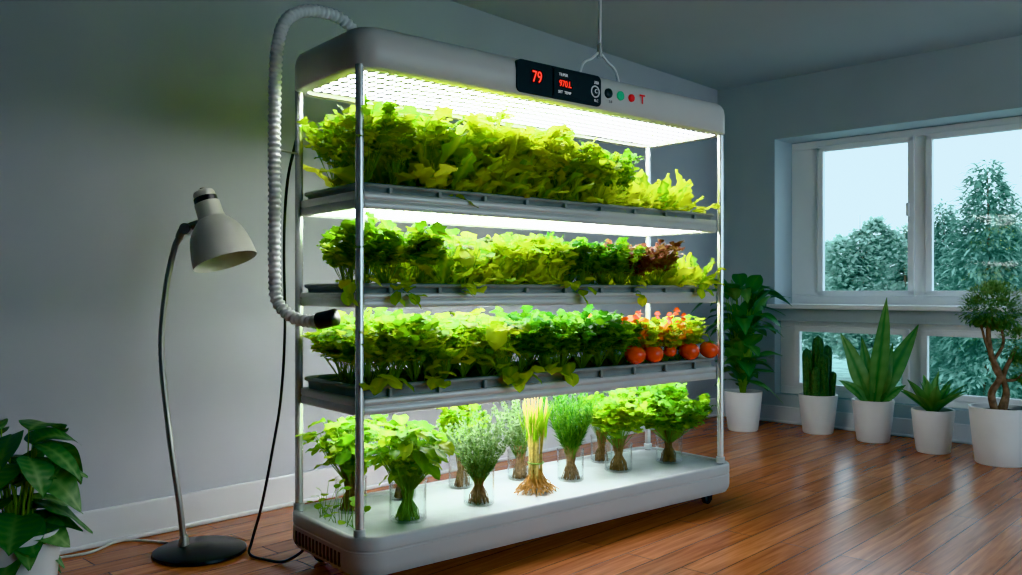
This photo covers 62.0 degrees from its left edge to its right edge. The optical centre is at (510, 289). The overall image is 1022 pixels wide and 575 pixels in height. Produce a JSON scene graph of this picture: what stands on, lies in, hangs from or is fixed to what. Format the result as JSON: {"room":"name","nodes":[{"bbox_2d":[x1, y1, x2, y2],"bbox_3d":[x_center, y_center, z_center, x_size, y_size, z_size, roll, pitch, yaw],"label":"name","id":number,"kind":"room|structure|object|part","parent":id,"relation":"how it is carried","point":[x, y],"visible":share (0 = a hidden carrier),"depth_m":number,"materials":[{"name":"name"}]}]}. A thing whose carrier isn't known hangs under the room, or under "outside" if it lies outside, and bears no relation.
{"room":"living room","nodes":[
{"label":"living room","id":0,"kind":"room"},
{"bbox_2d":[0,0,717,512],"bbox_3d":[-1.292,-0.310,4.021,0.200,2.700,9.450,0,0,43],"label":"wall","id":1,"kind":"structure","parent":0,"point":[114,113],"depth_m":3.70,"materials":[{"name":"paint"}]},
{"bbox_2d":[59,398,716,554],"bbox_3d":[-1.369,0.965,3.771,0.035,0.150,8.980,0,0,43],"label":"baseboard","id":2,"kind":"structure","parent":1,"relation":"attached to","point":[136,520],"depth_m":3.83,"materials":[{"name":"paint"}]},
{"bbox_2d":[57,416,1021,574],"bbox_3d":[1.072,1.080,1.790,6.700,0.080,9.450,0,0,43],"label":"floor","id":3,"kind":"structure","parent":0,"point":[795,502],"depth_m":3.74,"materials":[{"name":"brown wood"}]},
{"bbox_2d":[0,418,92,574],"bbox_3d":[-1.520,0.724,2.607,0.413,0.632,0.447,0,0,-17],"label":"potted plant","id":4,"kind":"object","parent":3,"relation":"on","point":[31,539],"visible":1,"depth_m":2.58,"materials":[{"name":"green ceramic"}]},
{"bbox_2d":[0,529,59,574],"bbox_3d":[-1.520,0.890,2.620,0.240,0.300,0.240,0,0,-39],"label":"pot","id":5,"kind":"object","parent":4,"relation":"on","point":[46,542],"depth_m":2.56,"materials":[{"name":"white ceramic"}]},
{"bbox_2d":[60,539,168,558],"bbox_3d":[-1.580,1.034,3.434,0.439,0.010,0.158,0,0,-23],"label":"cord","id":6,"kind":"object","parent":3,"relation":"on","point":[124,540],"visible":0.82,"depth_m":3.46,"materials":[{"name":"plastic"}]},
{"bbox_2d":[151,187,256,566],"bbox_3d":[-1.215,0.317,3.350,0.366,1.446,0.390,0,0,-39],"label":"floor lamp","id":7,"kind":"object","parent":3,"relation":"on","point":[218,242],"visible":1,"depth_m":3.33,"materials":[{"name":"metal"}]},
{"bbox_3d":[-1.337,0.391,3.360,0.114,1.220,0.025,0,0,0],"label":"gooseneck stem","id":8,"kind":"part","parent":7,"relation":"part of","materials":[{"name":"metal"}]},
{"bbox_2d":[178,534,189,546],"bbox_3d":[-1.293,0.995,3.360,0.044,0.050,0.044,0,0,-39],"label":"socket","id":9,"kind":"object","parent":7,"relation":"attached to","point":[184,541],"depth_m":3.35,"materials":[{"name":"metal"}]},
{"bbox_3d":[-1.125,-0.234,3.333,0.247,0.334,0.250,0,0,-39],"label":"lamp shade","id":10,"kind":"part","parent":7,"relation":"part of","materials":[{"name":"grey metal"}]},
{"bbox_2d":[248,4,728,574],"bbox_3d":[0.103,-0.027,3.651,2.253,2.136,0.865,0,0,-36],"label":"rack","id":11,"kind":"object","parent":3,"relation":"on","point":[402,167],"visible":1,"depth_m":3.34,"materials":[{"name":"silver metal"}]},
{"bbox_3d":[-0.895,0.230,3.286,0.309,1.623,0.109,0,0,34],"label":"power cord","id":12,"kind":"part","parent":11,"relation":"part of","materials":[{"name":"black plastic"}]},
{"bbox_3d":[-0.814,0.041,3.263,0.031,1.619,0.031,0,0,-39],"label":"post","id":13,"kind":"part","parent":11,"relation":"part of","materials":[{"name":"metal"}]},
{"bbox_2d":[335,478,366,505],"bbox_3d":[-0.618,0.786,3.281,0.124,0.129,0.124,0,0,-39],"label":"glass jar","id":14,"kind":"object","parent":11,"relation":"on","point":[350,482],"depth_m":3.27,"materials":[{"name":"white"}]},
{"bbox_3d":[-0.516,0.041,2.900,0.031,1.619,0.031,0,0,-39],"label":"post","id":15,"kind":"part","parent":11,"relation":"part of","materials":[{"name":"metal"}]},
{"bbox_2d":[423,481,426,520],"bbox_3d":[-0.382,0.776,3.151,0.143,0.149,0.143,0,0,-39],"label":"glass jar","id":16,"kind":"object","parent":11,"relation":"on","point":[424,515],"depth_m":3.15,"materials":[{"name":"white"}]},
{"bbox_2d":[448,458,472,486],"bbox_3d":[-0.216,0.786,3.674,0.111,0.129,0.111,0,0,-39],"label":"glass jar","id":17,"kind":"object","parent":11,"relation":"on","point":[459,477],"depth_m":3.66,"materials":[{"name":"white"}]},
{"bbox_2d":[463,470,494,504],"bbox_3d":[-0.128,0.781,3.385,0.128,0.139,0.128,0,0,-39],"label":"glass jar","id":18,"kind":"object","parent":11,"relation":"on","point":[478,494],"depth_m":3.37,"materials":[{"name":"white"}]},
{"bbox_3d":[0.101,0.404,3.724,2.006,0.058,0.475,0,0,-39],"label":"shelf frame","id":19,"kind":"part","parent":11,"relation":"part of","materials":[{"name":"metal"}]},
{"bbox_3d":[0.101,0.035,3.724,2.006,0.051,0.475,0,0,-39],"label":"shelf frame","id":20,"kind":"part","parent":11,"relation":"part of","materials":[{"name":"metal"}]},
{"bbox_3d":[0.101,-0.312,3.724,2.006,0.058,0.475,0,0,-39],"label":"shelf frame","id":21,"kind":"part","parent":11,"relation":"part of","materials":[{"name":"metal"}]},
{"bbox_3d":[0.101,-0.293,3.724,1.940,0.008,0.409,0,0,-39],"label":"led panel","id":22,"kind":"part","parent":11,"relation":"part of","materials":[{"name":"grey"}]},
{"bbox_2d":[304,354,713,397],"bbox_3d":[0.103,0.353,3.721,1.990,0.047,0.465,0,0,-39],"label":"tray","id":23,"kind":"object","parent":11,"relation":"on","point":[473,381],"depth_m":3.43,"materials":[{"name":"plastic"}]},
{"bbox_2d":[304,182,713,219],"bbox_3d":[0.103,-0.356,3.721,1.990,0.035,0.465,0,0,-39],"label":"tray","id":24,"kind":"object","parent":11,"relation":"on","point":[424,192],"depth_m":3.33,"materials":[{"name":"plastic"}]},
{"bbox_3d":[0.107,-0.774,3.719,1.963,0.006,0.456,0,0,-39],"label":"led panel","id":25,"kind":"part","parent":11,"relation":"part of","materials":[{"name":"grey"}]},
{"bbox_2d":[301,450,720,536],"bbox_3d":[0.115,0.861,3.716,2.037,0.018,0.547,0,0,-39],"label":"tray","id":26,"kind":"object","parent":11,"relation":"on","point":[446,504],"depth_m":3.56,"materials":[{"name":"white plastic"}]},
{"bbox_2d":[293,447,728,574],"bbox_3d":[0.115,0.908,3.716,2.085,0.140,0.595,0,0,-39],"label":"tub","id":27,"kind":"object","parent":11,"relation":"in","point":[454,524],"depth_m":3.38,"materials":[{"name":"grey plastic"}]},
{"bbox_2d":[507,451,525,478],"bbox_3d":[0.041,0.786,3.833,0.119,0.129,0.119,0,0,-39],"label":"glass jar","id":28,"kind":"object","parent":11,"relation":"on","point":[519,472],"depth_m":3.82,"materials":[{"name":"clear glass"}]},
{"bbox_2d":[604,443,632,470],"bbox_3d":[0.506,0.786,4.007,0.134,0.129,0.134,0,0,-39],"label":"glass jar","id":29,"kind":"object","parent":11,"relation":"on","point":[618,458],"depth_m":3.99,"materials":[{"name":"clear glass"}]},
{"bbox_3d":[0.729,0.041,4.525,0.031,1.619,0.031,0,0,-39],"label":"post","id":30,"kind":"part","parent":11,"relation":"part of","materials":[{"name":"metal"}]},
{"bbox_2d":[655,435,682,461],"bbox_3d":[0.782,0.786,4.207,0.134,0.129,0.134,0,0,-39],"label":"glass jar","id":31,"kind":"object","parent":11,"relation":"on","point":[668,456],"depth_m":4.19,"materials":[{"name":"clear glass"}]},
{"bbox_3d":[1.026,0.041,4.162,0.031,1.619,0.031,0,0,-39],"label":"post","id":32,"kind":"part","parent":11,"relation":"part of","materials":[{"name":"metal"}]},
{"bbox_2d":[689,273,789,431],"bbox_3d":[1.694,0.459,6.365,0.720,1.161,0.689,0,0,-15],"label":"potted plant","id":33,"kind":"object","parent":3,"relation":"on","point":[742,405],"visible":0.96,"depth_m":6.23,"materials":[{"name":"plant"}]},
{"bbox_2d":[798,336,837,434],"bbox_3d":[2.237,0.685,6.199,0.277,0.710,0.272,0,0,-18],"label":"potted cactus","id":34,"kind":"object","parent":3,"relation":"on","point":[818,399],"visible":1,"depth_m":6.12,"materials":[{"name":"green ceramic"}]},
{"bbox_2d":[838,297,918,442],"bbox_3d":[2.525,0.545,5.852,0.532,0.990,0.272,0,0,15],"label":"aloe","id":35,"kind":"object","parent":3,"relation":"on","point":[875,378],"visible":1,"depth_m":5.82,"materials":[{"name":"green plant"}]},
{"bbox_3d":[2.496,0.897,5.860,0.272,0.285,0.272,0,0,-39],"label":"pot","id":36,"kind":"part","parent":35,"relation":"part of","materials":[{"name":"white ceramic"}]},
{"bbox_2d":[899,371,967,454],"bbox_3d":[2.734,0.780,5.455,0.443,0.519,0.445,0,0,-22],"label":"agave","id":37,"kind":"object","parent":3,"relation":"on","point":[933,424],"visible":1,"depth_m":5.38,"materials":[{"name":"green plant"}]},
{"bbox_2d":[956,279,1021,467],"bbox_3d":[2.949,0.486,5.113,0.490,1.108,0.398,0,0,-19],"label":"bonsai tree","id":38,"kind":"object","parent":3,"relation":"on","point":[996,428],"visible":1,"depth_m":5.06,"materials":[{"name":"green plant"}]},
{"bbox_3d":[2.934,0.870,5.100,0.336,0.340,0.336,0,0,-39],"label":"pot","id":39,"kind":"part","parent":38,"relation":"part of","materials":[{"name":"white ceramic"}]},
{"bbox_2d":[450,0,1021,89],"bbox_3d":[1.072,-1.710,1.790,6.700,0.100,9.450,0,0,43],"label":"ceiling","id":40,"kind":"structure","parent":0,"point":[715,44],"depth_m":5.38,"materials":[{"name":"paint"}]},
{"bbox_2d":[579,0,619,81],"bbox_3d":[0.413,-1.283,3.956,0.311,0.754,0.090,0,0,-39],"label":"hanging cable","id":41,"kind":"object","parent":40,"relation":"hanging from","point":[599,54],"visible":0.88,"depth_m":3.95,"materials":[{"name":"metal"}]},
{"bbox_2d":[724,389,762,431],"bbox_3d":[1.725,0.895,6.323,0.280,0.290,0.280,0,0,-39],"label":"pot","id":42,"kind":"object","parent":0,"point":[742,406],"depth_m":6.22,"materials":[{"name":"white ceramic"}]},
{"bbox_2d":[798,392,837,434],"bbox_3d":[2.239,0.900,6.200,0.272,0.280,0.272,0,0,-39],"label":"pot","id":43,"kind":"object","parent":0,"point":[817,409],"depth_m":6.10,"materials":[{"name":"white ceramic"}]},
{"bbox_2d":[718,35,1021,424],"bbox_3d":[4.234,-0.310,4.994,6.500,2.700,0.450,0,0,43],"label":"wall","id":44,"kind":"structure","parent":0,"point":[982,81],"depth_m":6.51,"materials":[{"name":"paint"}]},
{"bbox_2d":[724,401,972,444],"bbox_3d":[4.069,0.975,4.819,6.500,0.130,0.033,0,0,43],"label":"baseboard","id":45,"kind":"structure","parent":44,"relation":"attached to","point":[903,427],"depth_m":6.30,"materials":[{"name":"paint"}]},
{"bbox_2d":[766,303,1021,311],"bbox_3d":[2.993,0.128,6.013,2.385,0.035,0.370,0,0,43],"label":"trim","id":46,"kind":"structure","parent":44,"relation":"attached to","point":[773,306],"depth_m":6.12,"materials":[{"name":"white wood"}]},
{"bbox_2d":[781,321,1021,408],"bbox_3d":[3.005,0.530,6.019,2.295,0.580,0.106,0,0,43],"label":"window","id":47,"kind":"structure","parent":44,"relation":"in","point":[787,327],"depth_m":6.16,"materials":[{"name":"white wood"}]},
{"bbox_3d":[2.553,0.525,6.404,0.860,0.490,0.045,0,0,43],"label":"sash","id":48,"kind":"part","parent":47,"relation":"part of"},
{"bbox_3d":[3.339,0.525,5.663,1.140,0.490,0.046,0,0,43],"label":"sash","id":49,"kind":"part","parent":47,"relation":"part of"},
{"bbox_2d":[792,116,1021,305],"bbox_3d":[3.134,-0.540,6.156,2.295,1.300,0.130,0,0,43],"label":"window","id":50,"kind":"structure","parent":44,"relation":"in","point":[804,155],"depth_m":6.40,"materials":[{"name":"white wood"}]},
{"bbox_3d":[2.716,-0.545,6.526,0.730,1.190,0.046,0,0,43],"label":"sash","id":51,"kind":"part","parent":50,"relation":"part of","materials":[{"name":"clear glass"}]},
{"bbox_3d":[2.930,-0.595,6.279,0.020,0.100,0.030,0,0,43],"label":"handle","id":52,"kind":"part","parent":50,"relation":"part of","materials":[{"name":"silver metal"}]},
{"bbox_3d":[3.458,-0.545,5.825,1.150,1.190,0.046,0,0,43],"label":"sash","id":53,"kind":"part","parent":50,"relation":"part of","materials":[{"name":"clear glass"}]},
{"bbox_2d":[911,406,954,454],"bbox_3d":[2.711,0.902,5.460,0.256,0.275,0.256,0,0,-39],"label":"pot","id":54,"kind":"object","parent":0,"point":[933,427],"depth_m":5.37,"materials":[{"name":"white ceramic"}]},
{"label":"outside","id":55,"kind":"structure","parent":0,"visible":0},
{"bbox_2d":[802,333,1018,386],"bbox_3d":[19.550,2.690,28.926,53.100,0.100,80.000,0,0,-39],"label":"ground","id":56,"kind":"structure","parent":55,"point":[840,368],"depth_m":28.23,"materials":[{"name":"white snow"}]},
{"bbox_2d":[802,239,841,352],"bbox_3d":[8.581,0.456,24.889,2.248,4.368,2.712,0,0,6],"label":"broadleaf tree","id":57,"kind":"object","parent":56,"relation":"on","point":[808,338],"visible":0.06,"depth_m":24.08,"materials":[{"name":"green plant"}]},
{"bbox_2d":[822,215,907,361],"bbox_3d":[7.767,0.478,19.038,2.039,4.323,1.931,0,0,-39],"label":"broadleaf tree","id":58,"kind":"object","parent":56,"relation":"on","point":[866,261],"visible":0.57,"depth_m":18.66,"materials":[{"name":"green plant"}]},
{"bbox_2d":[872,223,952,382],"bbox_3d":[11.243,0.355,24.059,2.256,4.570,2.574,0,0,-27],"label":"broadleaf tree","id":59,"kind":"object","parent":56,"relation":"on","point":[899,285],"visible":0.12,"depth_m":23.98,"materials":[{"name":"green plant"}]},
{"bbox_3d":[11.124,0.435,24.000,0.200,4.410,0.179,0,0,-39],"label":"stem","id":60,"kind":"part","parent":59,"relation":"part of","materials":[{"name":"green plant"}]},
{"bbox_2d":[896,198,982,391],"bbox_3d":[10.056,0.248,20.052,2.319,4.784,2.486,0,0,35],"label":"conifer tree","id":61,"kind":"object","parent":56,"relation":"on","point":[940,225],"visible":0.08,"depth_m":19.75,"materials":[{"name":"green plant"}]},
{"bbox_2d":[901,157,1021,398],"bbox_3d":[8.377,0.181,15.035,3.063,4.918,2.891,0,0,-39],"label":"conifer tree","id":62,"kind":"object","parent":56,"relation":"on","point":[989,238],"visible":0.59,"depth_m":14.72,"materials":[{"name":"green plant"}]},
{"bbox_3d":[8.418,0.274,15.000,0.200,4.731,0.179,0,0,-39],"label":"stem","id":63,"kind":"part","parent":62,"relation":"part of","materials":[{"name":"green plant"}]},
{"bbox_2d":[966,178,1021,397],"bbox_3d":[10.825,-0.231,17.059,3.536,5.742,3.735,0,0,33],"label":"conifer tree","id":64,"kind":"object","parent":56,"relation":"on","point":[1020,178],"visible":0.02,"depth_m":17.26,"materials":[{"name":"green plant"}]}
]}

